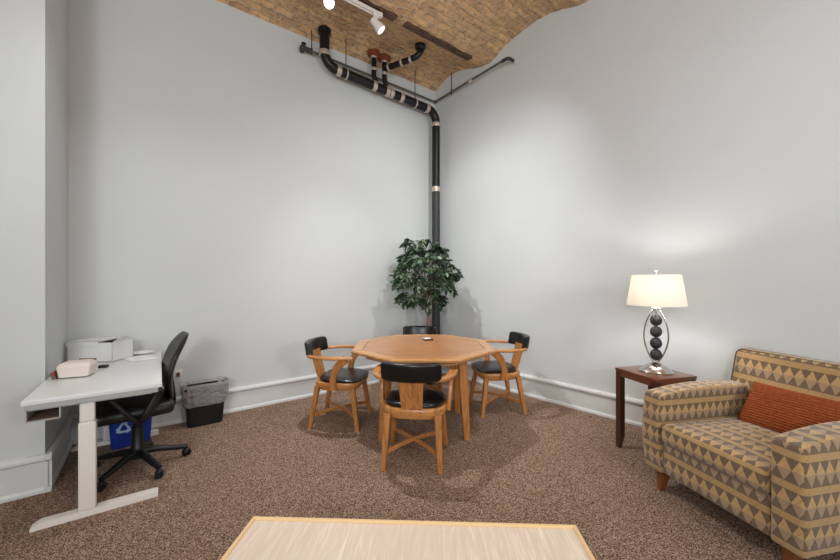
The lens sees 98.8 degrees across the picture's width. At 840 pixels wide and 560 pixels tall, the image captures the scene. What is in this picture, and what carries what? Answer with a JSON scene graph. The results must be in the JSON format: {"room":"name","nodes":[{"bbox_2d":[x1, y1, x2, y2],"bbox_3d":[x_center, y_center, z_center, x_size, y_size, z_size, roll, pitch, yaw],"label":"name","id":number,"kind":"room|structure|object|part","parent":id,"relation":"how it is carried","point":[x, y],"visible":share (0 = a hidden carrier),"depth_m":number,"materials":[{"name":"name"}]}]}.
{"room":"office lounge","nodes":[
{"label":"office lounge","id":0,"kind":"room"},
{"bbox_2d":[0,0,47,461],"bbox_3d":[-3.922,-0.915,1.252,3.679,4.730,0.080,0,0,-38],"label":"wall","id":1,"kind":"structure","parent":0,"point":[23,23],"depth_m":2.28,"materials":[{"name":"paint"}]},
{"bbox_2d":[0,451,51,503],"bbox_3d":[-3.842,1.247,1.242,3.633,0.246,0.034,0,0,-38],"label":"baseboard","id":2,"kind":"structure","parent":1,"relation":"attached to","point":[23,477],"depth_m":2.27,"materials":[{"name":"white paint"}]},
{"bbox_2d":[48,0,68,446],"bbox_3d":[-2.741,-0.915,2.680,0.080,4.730,0.740,0,0,-37],"label":"wall","id":3,"kind":"structure","parent":0,"point":[58,10],"depth_m":2.68,"materials":[{"name":"paint"}]},
{"bbox_2d":[44,415,72,492],"bbox_3d":[-2.661,1.247,2.668,0.034,0.246,0.854,0,0,-37],"label":"baseboard","id":4,"kind":"structure","parent":3,"relation":"attached to","point":[61,445],"depth_m":2.58,"materials":[{"name":"white paint"}]},
{"bbox_2d":[69,0,434,414],"bbox_3d":[-1.372,-0.915,4.251,4.154,4.730,0.080,0,0,-38],"label":"wall","id":5,"kind":"structure","parent":0,"point":[234,192],"depth_m":3.75,"materials":[{"name":"paint"}]},
{"bbox_2d":[174,370,182,382],"bbox_3d":[-2.317,0.924,3.451,0.072,0.116,0.035,0,0,-38],"label":"wall socket","id":6,"kind":"object","parent":5,"relation":"attached to","point":[178,374],"visible":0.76,"depth_m":3.46,"materials":[{"name":"white plastic"}]},
{"bbox_2d":[71,363,380,444],"bbox_3d":[-1.338,1.247,4.206,3.994,0.246,0.034,0,0,-38],"label":"baseboard","id":7,"kind":"structure","parent":5,"relation":"attached to","point":[241,398],"depth_m":3.88,"materials":[{"name":"white paint"}]},
{"bbox_2d":[216,0,588,91],"bbox_3d":[-0.537,-2.911,-0.992,10.980,0.230,9.447,0,0,-38],"label":"ceiling","id":8,"kind":"structure","parent":0,"point":[480,29],"depth_m":4.13,"materials":[{"name":"brick"}]},
{"bbox_2d":[358,0,397,21],"bbox_3d":[-3.352,-2.831,1.508,7.785,0.062,0.096,0,0,-38],"label":"trim","id":9,"kind":"structure","parent":8,"relation":"attached to","point":[387,14],"depth_m":3.76,"materials":[{"name":"wood"}]},
{"bbox_2d":[345,0,382,18],"bbox_3d":[-2.629,-2.780,2.060,5.620,0.071,0.048,0,0,-38],"label":"track","id":10,"kind":"object","parent":9,"relation":"attached to","point":[356,3],"visible":0.85,"depth_m":3.65,"materials":[{"name":"white metal"}]},
{"bbox_2d":[323,0,334,9],"bbox_3d":[-0.853,-2.651,3.399,0.111,0.201,0.154,0,0,0],"label":"track spotlight","id":11,"kind":"object","parent":10,"relation":"hanging from","point":[329,4],"visible":1,"depth_m":3.37,"materials":[{"name":"white"}]},
{"bbox_2d":[370,12,384,34],"bbox_3d":[-0.439,-2.656,3.740,0.154,0.192,0.106,0,0,0],"label":"track spotlight","id":12,"kind":"object","parent":10,"relation":"attached to","point":[379,27],"visible":1,"depth_m":3.71,"materials":[{"name":"white"}]},
{"bbox_2d":[299,30,514,103],"bbox_3d":[-0.171,-2.771,4.763,2.541,0.298,1.165,0,0,-5],"label":"pipe","id":13,"kind":"object","parent":8,"relation":"hanging from","point":[302,48],"visible":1,"depth_m":4.58,"materials":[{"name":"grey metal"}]},
{"bbox_2d":[402,21,472,60],"bbox_3d":[0.233,-2.831,4.269,1.015,0.062,0.096,0,0,-38],"label":"trim","id":14,"kind":"structure","parent":8,"relation":"attached to","point":[407,25],"depth_m":4.23,"materials":[{"name":"wood"}]},
{"bbox_2d":[0,373,839,559],"bbox_3d":[0.161,1.410,-0.203,7.646,0.080,8.899,0,0,-42],"label":"floor","id":15,"kind":"structure","parent":0,"point":[553,463],"depth_m":2.37,"materials":[{"name":"brown carpet"}]},
{"bbox_2d":[21,351,161,532],"bbox_3d":[-2.252,1.010,2.613,0.612,0.720,1.285,0,0,-36],"label":"desk","id":16,"kind":"object","parent":15,"relation":"on","point":[123,378],"visible":0.8,"depth_m":2.11,"materials":[{"name":"white laminate"}]},
{"bbox_2d":[25,406,68,423],"bbox_3d":[-2.187,0.740,2.139,0.138,0.068,0.400,0,0,-36],"label":"drawer","id":17,"kind":"object","parent":16,"relation":"on","point":[37,413],"depth_m":2.01,"materials":[{"name":"white"}]},
{"bbox_2d":[50,358,96,379],"bbox_3d":[-2.331,0.601,2.428,0.209,0.120,0.134,0,0,-23],"label":"box","id":18,"kind":"object","parent":16,"relation":"on","point":[83,366],"visible":0.99,"depth_m":2.39,"materials":[{"name":"beige"}]},
{"bbox_3d":[-1.948,0.765,2.111,0.068,0.120,0.046,0,0,-36],"label":"telescoping leg","id":19,"kind":"part","parent":16,"relation":"part of","materials":[{"name":"white metal"}]},
{"bbox_3d":[-1.948,1.081,2.111,0.078,0.511,0.056,0,0,-36],"label":"leg","id":20,"kind":"part","parent":16,"relation":"part of","materials":[{"name":"white metal"}]},
{"bbox_3d":[-2.248,0.695,2.599,0.582,0.040,1.233,0,0,-36],"label":"under frame","id":21,"kind":"part","parent":16,"relation":"part of","materials":[{"name":"grey metal"}]},
{"bbox_2d":[66,335,132,361],"bbox_3d":[-2.583,0.548,2.951,0.411,0.199,0.225,0,0,-2],"label":"printer","id":22,"kind":"object","parent":16,"relation":"on","point":[105,349],"visible":0.9,"depth_m":2.85,"materials":[{"name":"white plastic"}]},
{"bbox_3d":[-2.651,0.504,2.950,0.277,0.047,0.225,0,0,-2],"label":"lid","id":23,"kind":"part","parent":22,"relation":"part of","materials":[{"name":"white plastic"}]},
{"bbox_2d":[98,364,108,367],"bbox_3d":[-2.348,0.640,2.670,0.056,0.020,0.036,0,0,-24],"label":"stapler","id":24,"kind":"object","parent":16,"relation":"on","point":[105,365],"visible":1,"depth_m":2.66,"materials":[{"name":"black plastic"}]},
{"bbox_3d":[-2.611,1.081,3.026,0.078,0.511,0.056,0,0,-36],"label":"leg","id":25,"kind":"part","parent":16,"relation":"part of","materials":[{"name":"white metal"}]},
{"bbox_2d":[124,354,158,361],"bbox_3d":[-2.314,0.646,2.988,0.234,0.004,0.189,0,0,40],"label":"paper sheets","id":26,"kind":"object","parent":16,"relation":"on","point":[141,357],"visible":1,"depth_m":2.96,"materials":[{"name":"white paper"}]},
{"bbox_2d":[133,350,154,354],"bbox_3d":[-2.431,0.639,3.160,0.170,0.019,0.170,0,0,0],"label":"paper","id":27,"kind":"object","parent":16,"relation":"on","point":[142,352],"visible":0.91,"depth_m":3.17,"materials":[{"name":"white paper"}]},
{"bbox_2d":[109,417,151,449],"bbox_3d":[-2.435,1.185,3.035,0.316,0.370,0.236,0,0,-38],"label":"recycling bin","id":28,"kind":"object","parent":15,"relation":"on","point":[120,434],"visible":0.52,"depth_m":2.93,"materials":[{"name":"blue plastic"}]},
{"bbox_2d":[96,331,190,491],"bbox_3d":[-2.054,0.893,2.654,0.617,0.953,0.640,0,0,-40],"label":"office chair","id":29,"kind":"object","parent":15,"relation":"on","point":[137,410],"visible":0.8,"depth_m":2.56,"materials":[{"name":"black plastic"}]},
{"bbox_3d":[-2.229,1.271,2.629,0.284,0.082,0.055,0,0,-4],"label":"leg","id":30,"kind":"part","parent":29,"relation":"part of","materials":[{"name":"black plastic"}]},
{"bbox_3d":[-2.073,1.271,2.480,0.055,0.082,0.284,0,0,1],"label":"leg","id":31,"kind":"part","parent":29,"relation":"part of","materials":[{"name":"black plastic"}]},
{"bbox_3d":[-2.102,0.908,2.613,0.490,0.098,0.500,0,0,-40],"label":"seat","id":32,"kind":"part","parent":29,"relation":"part of","materials":[{"name":"black fabric"}]},
{"bbox_3d":[-2.135,1.271,2.786,0.055,0.082,0.284,0,0,-24],"label":"leg","id":33,"kind":"part","parent":29,"relation":"part of","materials":[{"name":"black plastic"}]},
{"bbox_3d":[-1.930,1.271,2.562,0.284,0.082,0.055,0,0,29],"label":"leg","id":34,"kind":"part","parent":29,"relation":"part of","materials":[{"name":"black plastic"}]},
{"bbox_3d":[-1.940,1.271,2.733,0.284,0.082,0.055,0,0,-35],"label":"leg","id":35,"kind":"part","parent":29,"relation":"part of","materials":[{"name":"black plastic"}]},
{"bbox_3d":[-1.895,0.649,2.789,0.162,0.465,0.460,0,0,-40],"label":"backrest","id":36,"kind":"part","parent":29,"relation":"part of","materials":[{"name":"black fabric"}]},
{"bbox_2d":[179,376,228,427],"bbox_3d":[-2.066,1.167,3.459,0.409,0.405,0.219,0,0,-38],"label":"trash can","id":37,"kind":"object","parent":15,"relation":"on","point":[202,400],"visible":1,"depth_m":3.39,"materials":[{"name":"black plastic"}]},
{"bbox_2d":[304,336,371,431],"bbox_3d":[-0.809,0.977,3.505,0.582,0.794,0.656,0,0,6],"label":"chair","id":38,"kind":"object","parent":15,"relation":"on","point":[338,378],"visible":0.91,"depth_m":3.34,"materials":[{"name":"brown wood"}]},
{"bbox_3d":[-0.977,1.174,3.331,0.106,0.398,0.063,0,0,6],"label":"leg","id":39,"kind":"part","parent":38,"relation":"part of","materials":[{"name":"brown wood"}]},
{"bbox_3d":[-0.935,1.174,3.712,0.106,0.398,0.063,0,0,6],"label":"leg","id":40,"kind":"part","parent":38,"relation":"part of","materials":[{"name":"brown wood"}]},
{"bbox_3d":[-0.837,0.703,3.253,0.490,0.032,0.138,0,0,17],"label":"armrest","id":41,"kind":"part","parent":38,"relation":"part of","materials":[{"name":"brown wood"}]},
{"bbox_3d":[-0.752,0.961,3.499,0.450,0.049,0.500,0,0,6],"label":"seat frame","id":42,"kind":"part","parent":38,"relation":"part of","materials":[{"name":"brown wood"}]},
{"bbox_3d":[-0.781,0.703,3.757,0.490,0.032,0.138,0,0,-5],"label":"armrest","id":43,"kind":"part","parent":38,"relation":"part of","materials":[{"name":"brown wood"}]},
{"bbox_3d":[-0.594,1.174,3.280,0.119,0.399,0.062,0,0,35],"label":"leg","id":44,"kind":"part","parent":38,"relation":"part of","materials":[{"name":"brown wood"}]},
{"bbox_3d":[-0.550,1.174,3.678,0.119,0.399,0.062,0,0,-23],"label":"leg","id":45,"kind":"part","parent":38,"relation":"part of","materials":[{"name":"brown wood"}]},
{"bbox_2d":[318,25,439,334],"bbox_3d":[-0.312,-0.786,4.526,1.839,4.312,0.635,0,0,-36],"label":"drain pipe","id":46,"kind":"object","parent":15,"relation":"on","point":[324,32],"visible":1,"depth_m":4.67,"materials":[{"name":"black metal"}]},
{"bbox_2d":[220,516,594,559],"bbox_3d":[-0.045,1.150,1.085,1.250,0.440,0.620,0,0,2],"label":"coffee table","id":47,"kind":"object","parent":15,"relation":"on","point":[263,537],"visible":1,"depth_m":1.30,"materials":[{"name":"brown wood"}]},
{"bbox_2d":[373,361,457,474],"bbox_3d":[-0.041,0.977,2.753,0.656,0.794,0.582,0,0,7],"label":"chair","id":48,"kind":"object","parent":15,"relation":"on","point":[410,401],"visible":1,"depth_m":2.59,"materials":[{"name":"brown wood"}]},
{"bbox_3d":[-0.292,0.703,2.783,0.138,0.032,0.490,0,0,-4],"label":"armrest","id":49,"kind":"part","parent":48,"relation":"part of","materials":[{"name":"brown wood"}]},
{"bbox_3d":[-0.248,1.174,2.628,0.063,0.398,0.106,0,0,7],"label":"leg","id":50,"kind":"part","parent":48,"relation":"part of","materials":[{"name":"brown wood"}]},
{"bbox_3d":[-0.211,1.174,3.014,0.062,0.399,0.119,0,0,-22],"label":"leg","id":51,"kind":"part","parent":48,"relation":"part of","materials":[{"name":"brown wood"}]},
{"bbox_3d":[-0.034,0.961,2.810,0.500,0.049,0.450,0,0,7],"label":"seat frame","id":52,"kind":"part","parent":48,"relation":"part of","materials":[{"name":"brown wood"}]},
{"bbox_3d":[0.132,1.174,2.584,0.063,0.398,0.106,0,0,7],"label":"leg","id":53,"kind":"part","parent":48,"relation":"part of","materials":[{"name":"brown wood"}]},
{"bbox_3d":[0.186,1.174,2.967,0.062,0.399,0.119,0,0,36],"label":"leg","id":54,"kind":"part","parent":48,"relation":"part of","materials":[{"name":"brown wood"}]},
{"bbox_3d":[0.211,0.703,2.724,0.138,0.032,0.490,0,0,18],"label":"armrest","id":55,"kind":"part","parent":48,"relation":"part of","materials":[{"name":"brown wood"}]},
{"bbox_2d":[403,326,441,390],"bbox_3d":[0.009,0.977,4.302,0.656,0.794,0.582,0,0,-1],"label":"chair","id":56,"kind":"object","parent":15,"relation":"on","point":[407,330],"visible":0.12,"depth_m":4.50,"materials":[{"name":"black leather"}]},
{"bbox_3d":[0.214,1.174,4.067,0.062,0.399,0.119,0,0,-30],"label":"leg","id":57,"kind":"part","parent":56,"relation":"part of","materials":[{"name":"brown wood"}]},
{"bbox_2d":[351,335,496,441],"bbox_3d":[0.030,0.991,3.400,1.272,0.762,1.272,0,0,-2],"label":"table","id":58,"kind":"object","parent":15,"relation":"on","point":[445,350],"visible":0.8,"depth_m":3.09,"materials":[{"name":"brown wood"}]},
{"bbox_3d":[-0.299,1.004,3.098,0.108,0.736,0.093,0,0,-2],"label":"leg","id":59,"kind":"part","parent":58,"relation":"part of","materials":[{"name":"brown wood"}]},
{"bbox_3d":[0.359,1.004,3.703,0.108,0.736,0.093,0,0,-2],"label":"leg","id":60,"kind":"part","parent":58,"relation":"part of","materials":[{"name":"brown wood"}]},
{"bbox_3d":[0.374,1.004,3.115,0.108,0.736,0.093,0,0,-2],"label":"leg","id":61,"kind":"part","parent":58,"relation":"part of","materials":[{"name":"brown wood"}]},
{"bbox_2d":[388,238,463,384],"bbox_3d":[0.093,0.417,4.622,0.983,1.906,0.938,0,0,0],"label":"ficus tree","id":62,"kind":"object","parent":15,"relation":"on","point":[446,277],"visible":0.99,"depth_m":4.52,"materials":[{"name":"green plant"}]},
{"bbox_2d":[469,331,529,417],"bbox_3d":[0.858,0.977,3.849,0.582,0.794,0.656,0,0,-7],"label":"chair","id":63,"kind":"object","parent":15,"relation":"on","point":[498,369],"visible":0.89,"depth_m":3.68,"materials":[{"name":"brown wood"}]},
{"bbox_3d":[0.596,1.174,4.016,0.119,0.399,0.062,0,0,22],"label":"leg","id":64,"kind":"part","parent":63,"relation":"part of","materials":[{"name":"brown wood"}]},
{"bbox_3d":[0.648,1.174,3.620,0.119,0.399,0.062,0,0,-37],"label":"leg","id":65,"kind":"part","parent":63,"relation":"part of","materials":[{"name":"brown wood"}]},
{"bbox_3d":[0.802,0.961,3.842,0.450,0.049,0.500,0,0,-7],"label":"seat frame","id":66,"kind":"part","parent":63,"relation":"part of","materials":[{"name":"brown wood"}]},
{"bbox_3d":[0.826,0.703,4.100,0.490,0.032,0.138,0,0,4],"label":"armrest","id":67,"kind":"part","parent":63,"relation":"part of","materials":[{"name":"brown wood"}]},
{"bbox_3d":[0.981,1.174,4.058,0.106,0.398,0.063,0,0,-7],"label":"leg","id":68,"kind":"part","parent":63,"relation":"part of","materials":[{"name":"brown wood"}]},
{"bbox_3d":[0.892,0.703,3.598,0.490,0.032,0.138,0,0,-19],"label":"armrest","id":69,"kind":"part","parent":63,"relation":"part of","materials":[{"name":"brown wood"}]},
{"bbox_3d":[1.030,1.174,3.678,0.106,0.398,0.063,0,0,-7],"label":"leg","id":70,"kind":"part","parent":63,"relation":"part of","materials":[{"name":"brown wood"}]},
{"bbox_2d":[615,365,696,447],"bbox_3d":[1.843,1.045,2.835,0.382,0.650,0.382,0,0,-14],"label":"side table","id":71,"kind":"object","parent":15,"relation":"on","point":[633,373],"visible":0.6,"depth_m":2.88,"materials":[{"name":"brown wood"}]},
{"bbox_3d":[1.643,1.056,2.953,0.046,0.628,0.046,0,0,-14],"label":"leg","id":72,"kind":"part","parent":71,"relation":"part of","materials":[{"name":"brown wood"}]},
{"bbox_3d":[1.725,1.056,2.635,0.046,0.628,0.046,0,0,-15],"label":"leg","id":73,"kind":"part","parent":71,"relation":"part of","materials":[{"name":"brown wood"}]},
{"bbox_2d":[626,269,687,374],"bbox_3d":[1.852,0.317,2.825,0.406,0.806,0.406,0,0,33],"label":"table lamp","id":74,"kind":"object","parent":71,"relation":"on","point":[655,291],"visible":1,"depth_m":2.73,"materials":[{"name":"silver metal"}]},
{"bbox_3d":[1.852,0.079,2.825,0.406,0.238,0.406,0,0,33],"label":"lamp shade","id":75,"kind":"part","parent":74,"relation":"part of","materials":[{"name":"white fabric"}]},
{"bbox_2d":[642,348,839,559],"bbox_3d":[2.021,0.927,2.090,0.903,0.894,0.884,0,0,-12],"label":"armchair","id":76,"kind":"object","parent":15,"relation":"on","point":[786,485],"visible":0.94,"depth_m":1.98,"materials":[{"name":"fabric"}]},
{"bbox_3d":[1.594,1.294,2.352,0.068,0.158,0.062,0,0,-12],"label":"leg","id":77,"kind":"part","parent":76,"relation":"part of","materials":[{"name":"brown wood"}]},
{"bbox_3d":[1.874,0.967,2.436,0.754,0.537,0.147,0,0,-12],"label":"armrest","id":78,"kind":"part","parent":76,"relation":"part of","materials":[{"name":"fabric"}]},
{"bbox_3d":[1.963,1.131,2.078,0.728,0.198,0.600,0,0,-12],"label":"seat rail","id":79,"kind":"part","parent":76,"relation":"part of","materials":[{"name":"fabric"}]},
{"bbox_2d":[662,417,780,493],"bbox_3d":[1.913,0.958,2.067,0.681,0.148,0.586,0,0,-12],"label":"seat cushion","id":80,"kind":"object","parent":76,"relation":"on","point":[739,451],"depth_m":2.01,"materials":[{"name":"fabric"}]},
{"bbox_3d":[2.346,0.855,2.159,0.240,0.750,0.856,0,0,-12],"label":"backrest","id":81,"kind":"part","parent":76,"relation":"part of","materials":[{"name":"fabric"}]},
{"bbox_2d":[737,381,839,432],"bbox_3d":[2.197,0.786,2.078,0.205,0.258,0.582,0,0,-13],"label":"throw pillow","id":82,"kind":"object","parent":76,"relation":"on","point":[777,409],"visible":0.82,"depth_m":2.11,"materials":[{"name":"orange fabric"}]},
{"bbox_3d":[1.737,1.294,1.677,0.068,0.158,0.062,0,0,-12],"label":"leg","id":83,"kind":"part","parent":76,"relation":"part of","materials":[{"name":"brown wood"}]},
{"bbox_3d":[2.026,0.967,1.715,0.754,0.537,0.147,0,0,-12],"label":"armrest","id":84,"kind":"part","parent":76,"relation":"part of","materials":[{"name":"fabric"}]},
{"bbox_2d":[435,0,839,399],"bbox_3d":[3.163,-0.915,2.236,0.080,4.730,8.679,0,0,-42],"label":"wall","id":85,"kind":"structure","parent":0,"point":[698,141],"depth_m":3.36,"materials":[{"name":"paint"}]},
{"bbox_2d":[442,362,643,426],"bbox_3d":[3.094,1.247,2.227,0.034,0.246,8.599,0,0,-42],"label":"baseboard","id":86,"kind":"structure","parent":85,"relation":"attached to","point":[597,402],"depth_m":3.85,"materials":[{"name":"white paint"}]}
]}

